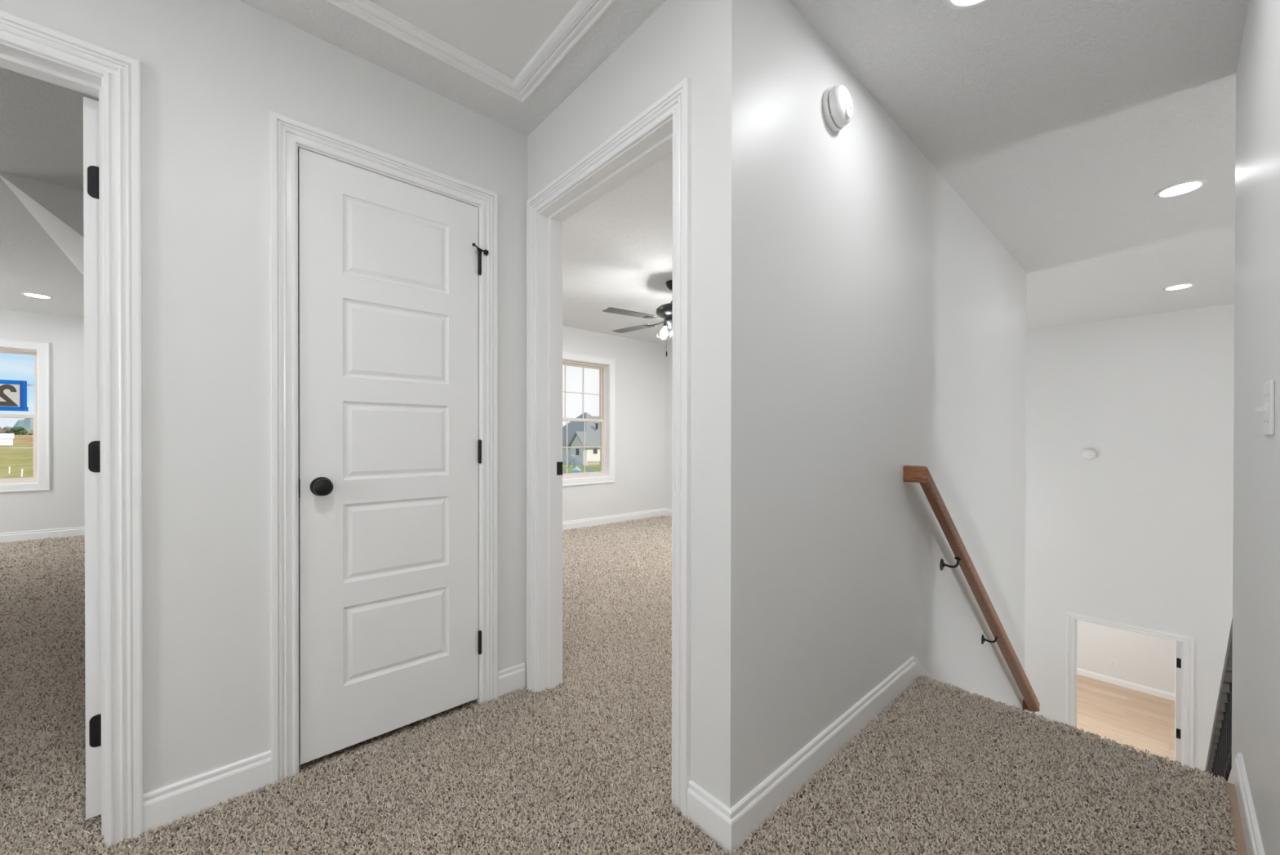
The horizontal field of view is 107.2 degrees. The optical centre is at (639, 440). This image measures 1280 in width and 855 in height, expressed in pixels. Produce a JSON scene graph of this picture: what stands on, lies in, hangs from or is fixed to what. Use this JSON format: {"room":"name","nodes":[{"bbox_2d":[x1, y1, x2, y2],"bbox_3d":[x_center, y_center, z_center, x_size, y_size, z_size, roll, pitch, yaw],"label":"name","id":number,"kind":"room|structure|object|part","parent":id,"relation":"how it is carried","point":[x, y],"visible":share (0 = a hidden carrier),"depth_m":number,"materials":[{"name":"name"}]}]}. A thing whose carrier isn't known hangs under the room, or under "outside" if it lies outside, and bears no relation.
{"room":"upstairs hallway landing","nodes":[
{"label":"upstairs hallway landing","id":0,"kind":"room"},
{"bbox_2d":[0,172,84,275],"bbox_3d":[-4.136,-0.802,4.364,1.305,1.122,4.174,0,0,-42],"label":"ceiling","id":1,"kind":"structure","parent":0,"point":[59,210],"depth_m":2.54,"materials":[{"name":"white paint"}]},
{"bbox_2d":[0,309,84,533],"bbox_3d":[-6.765,1.587,4.947,5.050,5.910,0.170,0,0,-42],"label":"wall","id":2,"kind":"structure","parent":0,"point":[61,506],"depth_m":5.18,"materials":[{"name":"white paint"}]},
{"bbox_2d":[0,338,50,492],"bbox_3d":[-6.858,-0.260,4.839,1.051,1.598,0.184,0,0,-42],"label":"window","id":3,"kind":"structure","parent":2,"relation":"in","point":[41,481],"depth_m":5.09,"materials":[{"name":"white paint"}]},
{"bbox_2d":[0,379,28,411],"bbox_3d":[-6.798,-0.481,4.936,0.497,0.327,0.002,0,0,-42],"label":"number sign","id":4,"kind":"object","parent":3,"relation":"attached to","point":[13,393],"visible":1,"depth_m":5.04,"materials":[{"name":"blue paper"}]},
{"bbox_3d":[-6.904,-0.601,4.890,0.849,0.714,0.030,0,0,-42],"label":"sash","id":5,"kind":"part","parent":3,"relation":"part of","materials":[{"name":"beige plastic"}]},
{"bbox_3d":[-6.882,0.077,4.866,0.849,0.714,0.030,0,0,-42],"label":"sash","id":6,"kind":"part","parent":3,"relation":"part of","materials":[{"name":"beige plastic"}]},
{"bbox_3d":[-6.893,-0.260,4.878,0.893,1.440,0.080,0,0,-42],"label":"frame","id":7,"kind":"part","parent":3,"relation":"part of","materials":[{"name":"beige plastic"}]},
{"bbox_2d":[0,526,84,543],"bbox_3d":[-6.777,1.018,4.810,4.650,0.108,0.014,0,0,-42],"label":"baseboard","id":8,"kind":"structure","parent":2,"relation":"attached to","point":[77,531],"depth_m":5.09,"materials":[{"name":"white paint"}]},
{"bbox_2d":[0,0,527,793],"bbox_3d":[-2.446,0.025,0.449,5.340,2.740,0.120,0,0,-42],"label":"wall","id":9,"kind":"structure","parent":0,"point":[213,72],"depth_m":1.42,"materials":[{"name":"white paint"}]},
{"bbox_2d":[142,750,271,835],"bbox_3d":[-1.275,1.039,1.404,0.280,0.108,0.014,0,0,-42],"label":"baseboard","id":10,"kind":"structure","parent":9,"relation":"attached to","point":[185,797],"depth_m":1.39,"materials":[{"name":"white paint"}]},
{"bbox_2d":[269,110,497,786],"bbox_3d":[-0.912,0.027,1.772,0.755,2.129,0.179,0,0,-42],"label":"door","id":11,"kind":"structure","parent":9,"relation":"in","point":[384,266],"depth_m":1.70,"materials":[{"name":"white paint"}]},
{"bbox_3d":[-1.046,0.154,1.558,0.056,0.056,0.036,0,0,-42],"label":"knob","id":12,"kind":"part","parent":11,"relation":"part of","materials":[{"name":"black metal"}]},
{"bbox_2d":[497,662,525,697],"bbox_3d":[-0.557,1.037,2.042,0.131,0.108,0.014,0,0,-42],"label":"baseboard","id":13,"kind":"structure","parent":9,"relation":"attached to","point":[513,677],"depth_m":2.04,"materials":[{"name":"white paint"}]},
{"bbox_2d":[562,466,599,473],"bbox_3d":[-8.542,4.370,63.019,10.552,0.320,26.580,0,0,-3],"label":"lawn","id":14,"kind":"structure","parent":0,"point":[570,468],"depth_m":69.29,"materials":[{"name":"green plant"}]},
{"bbox_2d":[572,466,581,472],"bbox_3d":[-7.605,3.699,56.416,1.040,1.120,0.960,0,0,0],"label":"house","id":15,"kind":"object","parent":14,"relation":"on","point":[576,469],"visible":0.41,"depth_m":56.01,"materials":[{"name":"blue"}]},
{"bbox_2d":[564,454,595,473],"bbox_3d":[-7.268,2.991,58.013,4.264,2.578,1.128,0,0,0],"label":"slide","id":16,"kind":"object","parent":14,"relation":"on","point":[572,456],"visible":0.71,"depth_m":57.72,"materials":[{"name":"blue plastic"}]},
{"bbox_2d":[587,460,599,468],"bbox_3d":[-5.236,3.595,70.025,5.200,1.220,0.080,0,0,0],"label":"wooden fence","id":17,"kind":"object","parent":14,"relation":"on","point":[588,460],"visible":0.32,"depth_m":69.98,"materials":[{"name":"beige wood"}]},
{"bbox_2d":[562,325,665,521],"bbox_3d":[-0.036,1.588,6.524,6.565,5.910,0.170,0,0,-42],"label":"wall","id":18,"kind":"structure","parent":0,"point":[639,485],"depth_m":6.33,"materials":[{"name":"white paint"}]},
{"bbox_2d":[562,351,615,486],"bbox_3d":[-0.774,-0.257,5.842,1.051,1.598,0.184,0,0,-42],"label":"window","id":19,"kind":"structure","parent":18,"relation":"in","point":[606,366],"depth_m":6.09,"materials":[{"name":"white paint"}]},
{"bbox_3d":[-0.820,-0.598,5.893,0.849,0.714,0.030,0,0,-42],"label":"sash","id":20,"kind":"part","parent":19,"relation":"part of","materials":[{"name":"beige plastic"}]},
{"bbox_3d":[-0.798,0.080,5.870,0.849,0.714,0.030,0,0,-42],"label":"sash","id":21,"kind":"part","parent":19,"relation":"part of","materials":[{"name":"beige plastic"}]},
{"bbox_2d":[562,507,671,530],"bbox_3d":[0.304,1.030,4.095,3.610,0.108,3.908,0,0,-42],"label":"baseboard","id":22,"kind":"structure","parent":18,"relation":"attached to","point":[597,521],"depth_m":6.13,"materials":[{"name":"white paint"}]},
{"bbox_2d":[0,516,1235,854],"bbox_3d":[-2.435,1.209,3.159,8.950,0.250,8.252,0,0,-42],"label":"floor","id":23,"kind":"structure","parent":0,"point":[511,777],"depth_m":1.46,"materials":[{"name":"beige carpet"}]},
{"bbox_2d":[0,534,104,854],"bbox_3d":[-4.515,1.076,2.662,3.206,0.032,6.216,0,0,-42],"label":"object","id":24,"kind":"structure","parent":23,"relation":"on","point":[46,627],"depth_m":1.98,"materials":[{"name":"beige carpet"}]},
{"bbox_2d":[0,8,143,848],"bbox_3d":[-2.008,0.025,1.330,0.910,2.135,0.894,0,0,-42],"label":"door frame","id":25,"kind":"structure","parent":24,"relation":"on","point":[113,226],"depth_m":1.28,"materials":[{"name":"white paint"}]},
{"bbox_2d":[535,515,671,802],"bbox_3d":[0.245,1.075,4.045,3.745,0.030,3.890,0,0,-42],"label":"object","id":26,"kind":"structure","parent":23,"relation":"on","point":[584,535],"depth_m":2.59,"materials":[{"name":"beige carpet"}]},
{"bbox_2d":[85,675,1238,854],"bbox_3d":[0.129,1.087,1.301,2.932,0.020,2.018,0,0,-42],"label":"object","id":27,"kind":"structure","parent":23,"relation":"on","point":[1068,827],"depth_m":1.43,"materials":[{"name":"beige carpet"}]},
{"bbox_2d":[1224,782,1247,854],"bbox_3d":[0.613,1.097,0.370,3.405,0.004,0.035,0,0,-42],"label":"strip","id":28,"kind":"object","parent":23,"relation":"on","point":[1234,811],"visible":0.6,"depth_m":1.36,"materials":[{"name":"beige"}]},
{"bbox_2d":[0,0,1248,344],"bbox_3d":[-0.421,-1.393,2.929,12.065,0.080,11.650,0,0,-42],"label":"ceiling","id":29,"kind":"structure","parent":0,"point":[1059,124],"depth_m":2.06,"materials":[{"name":"white paint"}]},
{"bbox_2d":[21,292,53,298],"bbox_3d":[-5.661,-1.362,4.434,0.187,0.010,0.187,0,0,-42],"label":"recessed light","id":30,"kind":"object","parent":29,"relation":"in","point":[28,294],"visible":1,"depth_m":4.42,"materials":[{"name":"white plastic"}]},
{"bbox_2d":[325,0,614,102],"bbox_3d":[-0.716,-1.342,1.124,1.372,0.031,0.786,0,0,-42],"label":"attic hatch","id":31,"kind":"object","parent":29,"relation":"attached to","point":[511,46],"visible":1,"depth_m":1.54,"materials":[{"name":"white paint"}]},
{"bbox_3d":[-0.716,-1.351,1.124,1.352,0.014,0.766,0,0,-42],"label":"panel","id":32,"kind":"part","parent":31,"relation":"part of","materials":[{"name":"white paint"}]},
{"bbox_2d":[601,280,672,356],"bbox_3d":[0.255,-1.034,4.052,1.287,0.645,1.287,0,0,-42],"label":"ceiling fan","id":33,"kind":"object","parent":29,"relation":"hanging from","point":[664,311],"visible":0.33,"depth_m":3.99,"materials":[{"name":"black metal"}]},
{"bbox_3d":[-0.091,-1.028,3.807,0.433,0.008,0.132,0,0,-33],"label":"blade","id":34,"kind":"part","parent":33,"relation":"part of","materials":[{"name":"grey wood"}]},
{"bbox_3d":[-0.060,-1.030,4.337,0.433,0.008,0.132,0,0,39],"label":"blade","id":35,"kind":"part","parent":33,"relation":"part of","materials":[{"name":"grey wood"}]},
{"bbox_3d":[0.204,-0.933,4.051,0.063,0.096,0.063,0,0,-42],"label":"bulb","id":36,"kind":"part","parent":33,"relation":"part of","materials":[{"name":"white glass"}]},
{"bbox_2d":[942,0,989,10],"bbox_3d":[0.993,-1.341,1.378,0.187,0.010,0.187,0,0,-42],"label":"recessed light","id":37,"kind":"object","parent":29,"relation":"in","point":[958,5],"visible":1,"depth_m":1.45,"materials":[{"name":"white plastic"}]},
{"bbox_2d":[1162,283,1195,290],"bbox_3d":[4.725,-1.348,4.141,0.187,0.010,0.187,0,0,-42],"label":"recessed light","id":38,"kind":"object","parent":29,"relation":"in","point":[1177,286],"visible":1,"depth_m":4.14,"materials":[{"name":"white plastic"}]},
{"bbox_2d":[1154,178,1207,198],"bbox_3d":[2.884,-1.344,2.520,0.187,0.010,0.187,0,0,-42],"label":"recessed light","id":39,"kind":"object","parent":29,"relation":"in","point":[1184,187],"visible":1,"depth_m":2.51,"materials":[{"name":"white plastic"}]},
{"bbox_2d":[527,0,758,808],"bbox_3d":[-0.083,0.023,1.720,0.120,2.740,1.118,0,0,-42],"label":"wall","id":40,"kind":"structure","parent":0,"point":[714,43],"depth_m":1.32,"materials":[{"name":"white paint"}]},
{"bbox_2d":[526,75,691,817],"bbox_3d":[-0.130,0.023,1.758,0.139,2.139,0.951,0,0,-42],"label":"door frame","id":41,"kind":"structure","parent":40,"relation":"in","point":[663,128],"depth_m":1.80,"materials":[{"name":"white paint"}]},
{"bbox_3d":[-0.357,0.124,2.094,0.032,0.058,0.002,0,0,-42],"label":"strike plate","id":42,"kind":"part","parent":41,"relation":"part of","materials":[{"name":"black metal"}]},
{"bbox_2d":[664,343,672,508],"bbox_3d":[1.698,1.395,5.335,0.120,5.510,3.908,0,0,-42],"label":"wall","id":43,"kind":"structure","parent":0,"point":[668,348],"depth_m":6.69,"materials":[{"name":"white paint"}]},
{"bbox_2d":[756,0,1026,786],"bbox_3d":[1.686,1.406,2.631,3.730,5.510,0.120,0,0,-42],"label":"wall","id":44,"kind":"structure","parent":0,"point":[891,319],"depth_m":1.83,"materials":[{"name":"white paint"}]},
{"bbox_2d":[687,656,915,854],"bbox_3d":[0.696,1.040,1.755,1.356,0.108,0.158,0,0,-42],"label":"baseboard","id":45,"kind":"structure","parent":44,"relation":"attached to","point":[729,827],"depth_m":1.43,"materials":[{"name":"white paint"}]},
{"bbox_2d":[822,84,853,131],"bbox_3d":[0.681,-1.138,1.606,0.136,0.136,0.059,0,0,-42],"label":"smoke detector","id":46,"kind":"object","parent":44,"relation":"attached to","point":[837,105],"visible":1,"depth_m":1.58,"materials":[{"name":"white plastic"}]},
{"bbox_2d":[912,655,937,684],"bbox_3d":[2.186,2.126,2.991,2.506,2.287,0.012,0,0,-42],"label":"trim","id":47,"kind":"structure","parent":44,"relation":"attached to","point":[921,670],"depth_m":2.19,"materials":[{"name":"white paint"}]},
{"bbox_2d":[902,465,1039,714],"bbox_3d":[2.162,1.156,2.906,2.609,2.097,0.098,0,0,-42],"label":"handrail","id":48,"kind":"object","parent":44,"relation":"attached to","point":[913,473],"visible":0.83,"depth_m":2.51,"materials":[{"name":"brown wood"}]},
{"bbox_2d":[1076,674,1181,764],"bbox_3d":[4.839,4.254,5.330,8.900,0.200,8.110,0,0,-42],"label":"floor","id":49,"kind":"structure","parent":0,"point":[1143,721],"depth_m":7.12,"materials":[{"name":"brown wood"}]},
{"bbox_2d":[1076,619,1181,695],"bbox_3d":[8.181,2.796,8.017,0.130,2.700,5.300,0,0,-42],"label":"wall","id":50,"kind":"structure","parent":0,"point":[1144,660],"depth_m":7.92,"materials":[{"name":"white paint"}]},
{"bbox_2d":[1107,657,1118,667],"bbox_3d":[8.065,3.786,8.046,0.008,0.120,0.120,0,0,-42],"label":"outlet","id":51,"kind":"object","parent":50,"relation":"attached to","point":[1112,662],"visible":1,"depth_m":8.04,"materials":[{"name":"white plastic"}]},
{"bbox_2d":[1076,667,1181,702],"bbox_3d":[8.159,4.093,7.937,0.014,0.108,5.200,0,0,-42],"label":"baseboard","id":52,"kind":"structure","parent":50,"relation":"attached to","point":[1160,693],"depth_m":7.91,"materials":[{"name":"white paint"}]},
{"bbox_2d":[1024,302,1234,773],"bbox_3d":[5.090,1.398,5.605,0.120,5.510,8.010,0,0,-42],"label":"wall","id":53,"kind":"structure","parent":0,"point":[1139,532],"depth_m":5.17,"materials":[{"name":"white paint"}]},
{"bbox_2d":[1080,448,1096,460],"bbox_3d":[5.139,0.158,5.411,0.059,0.136,0.136,0,0,-42],"label":"smoke detector","id":54,"kind":"object","parent":53,"relation":"attached to","point":[1088,454],"visible":1,"depth_m":5.39,"materials":[{"name":"white plastic"}]},
{"bbox_2d":[1066,611,1194,770],"bbox_3d":[5.697,3.086,5.513,0.937,2.135,0.975,0,0,-42],"label":"door frame","id":55,"kind":"structure","parent":53,"relation":"in","point":[1184,722],"depth_m":5.01,"materials":[{"name":"white paint"}]},
{"bbox_2d":[1231,0,1279,854],"bbox_3d":[-0.390,1.417,-0.623,6.985,5.510,0.120,0,0,-42],"label":"wall","id":56,"kind":"structure","parent":0,"point":[1255,660],"depth_m":1.26,"materials":[{"name":"white paint"}]},
{"bbox_2d":[1227,754,1237,784],"bbox_3d":[3.277,2.599,2.729,3.686,3.207,0.012,0,0,-42],"label":"trim","id":57,"kind":"structure","parent":56,"relation":"attached to","point":[1231,778],"depth_m":1.58,"materials":[{"name":"white paint"}]},
{"bbox_2d":[1234,752,1264,854],"bbox_3d":[0.062,1.047,-0.133,4.912,0.108,0.014,0,0,-42],"label":"baseboard","id":58,"kind":"structure","parent":56,"relation":"attached to","point":[1253,842],"depth_m":1.30,"materials":[{"name":"white paint"}]},
{"bbox_2d":[1253,379,1275,435],"bbox_3d":[1.444,-0.074,1.094,0.123,0.123,0.022,0,0,-42],"label":"light switch","id":59,"kind":"object","parent":56,"relation":"attached to","point":[1268,408],"visible":1,"depth_m":1.06,"materials":[{"name":"white plastic"}]},
{"bbox_3d":[1.450,-0.074,1.088,0.123,0.123,0.006,0,0,-42],"label":"plate","id":60,"kind":"part","parent":59,"relation":"part of","materials":[{"name":"white plastic"}]},
{"bbox_3d":[3.503,2.725,2.842,3.422,2.875,0.120,0,0,-42],"label":"curb","id":61,"kind":"object","parent":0,"visible":0},
{"bbox_2d":[1204,617,1232,781],"bbox_3d":[3.534,2.321,2.882,3.530,3.682,0.130,0,0,-42],"label":"stair railing","id":62,"kind":"object","parent":61,"relation":"on","point":[1219,761],"visible":0.11,"depth_m":2.47,"materials":[{"name":"grey metal"}]},
{"label":"outside","id":63,"kind":"structure","parent":0,"visible":0},
{"bbox_2d":[0,444,599,478],"bbox_3d":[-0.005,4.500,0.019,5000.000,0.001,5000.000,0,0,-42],"label":"ground","id":64,"kind":"structure","parent":63,"point":[18,459],"depth_m":89.14,"materials":[{"name":"green plant"}]},
{"bbox_2d":[0,433,13,444],"bbox_3d":[-402.068,-0.852,286.703,28.912,7.400,20.088,0,0,-42],"label":"barn","id":65,"kind":"object","parent":64,"relation":"on","point":[5,438],"visible":0.89,"depth_m":291.63,"materials":[{"name":"white"}]},
{"bbox_2d":[562,412,599,465],"bbox_3d":[-5.104,-0.588,93.378,28.607,9.394,15.892,0,0,-42],"label":"neighbor house","id":66,"kind":"structure","parent":64,"relation":"on","point":[575,428],"depth_m":82.43,"materials":[{"name":"white"}]},
{"bbox_2d":[594,422,599,429],"bbox_3d":[-7.782,-2.578,84.928,0.560,1.060,0.560,0,0,-42],"label":"roof vent","id":67,"kind":"object","parent":66,"relation":"attached to","point":[596,424],"depth_m":84.79,"materials":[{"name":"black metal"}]},
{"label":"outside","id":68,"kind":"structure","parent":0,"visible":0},
{"bbox_2d":[13,435,32,444],"bbox_3d":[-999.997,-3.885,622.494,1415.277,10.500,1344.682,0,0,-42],"label":"hillside","id":69,"kind":"structure","parent":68,"point":[18,439],"depth_m":452.24,"materials":[{"name":"beige"}]},
{"bbox_2d":[0,426,15,435],"bbox_3d":[-1047.623,-15.645,780.417,25.856,16.131,25.015,0,0,-42],"label":"tree","id":70,"kind":"object","parent":69,"relation":"on","point":[4,430],"visible":0.62,"depth_m":774.95,"materials":[{"name":"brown plant"}]},
{"bbox_2d":[7,426,27,435],"bbox_3d":[-948.654,-14.917,719.809,18.780,13.881,16.426,0,0,-42],"label":"tree","id":71,"kind":"object","parent":69,"relation":"on","point":[16,430],"visible":0.99,"depth_m":718.28,"materials":[{"name":"green plant"}]},
{"bbox_2d":[17,428,32,435],"bbox_3d":[-1061.949,-14.039,818.253,28.990,12.845,27.777,0,0,-42],"label":"tree","id":72,"kind":"object","parent":69,"relation":"on","point":[29,431],"visible":0.44,"depth_m":813.33,"materials":[{"name":"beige plant"}]},
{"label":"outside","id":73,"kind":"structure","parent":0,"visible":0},
{"bbox_2d":[13,417,32,429],"bbox_3d":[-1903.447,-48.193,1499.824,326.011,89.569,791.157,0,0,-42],"label":"hill","id":74,"kind":"structure","parent":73,"point":[27,423],"depth_m":1405.99,"materials":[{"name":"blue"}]}
]}

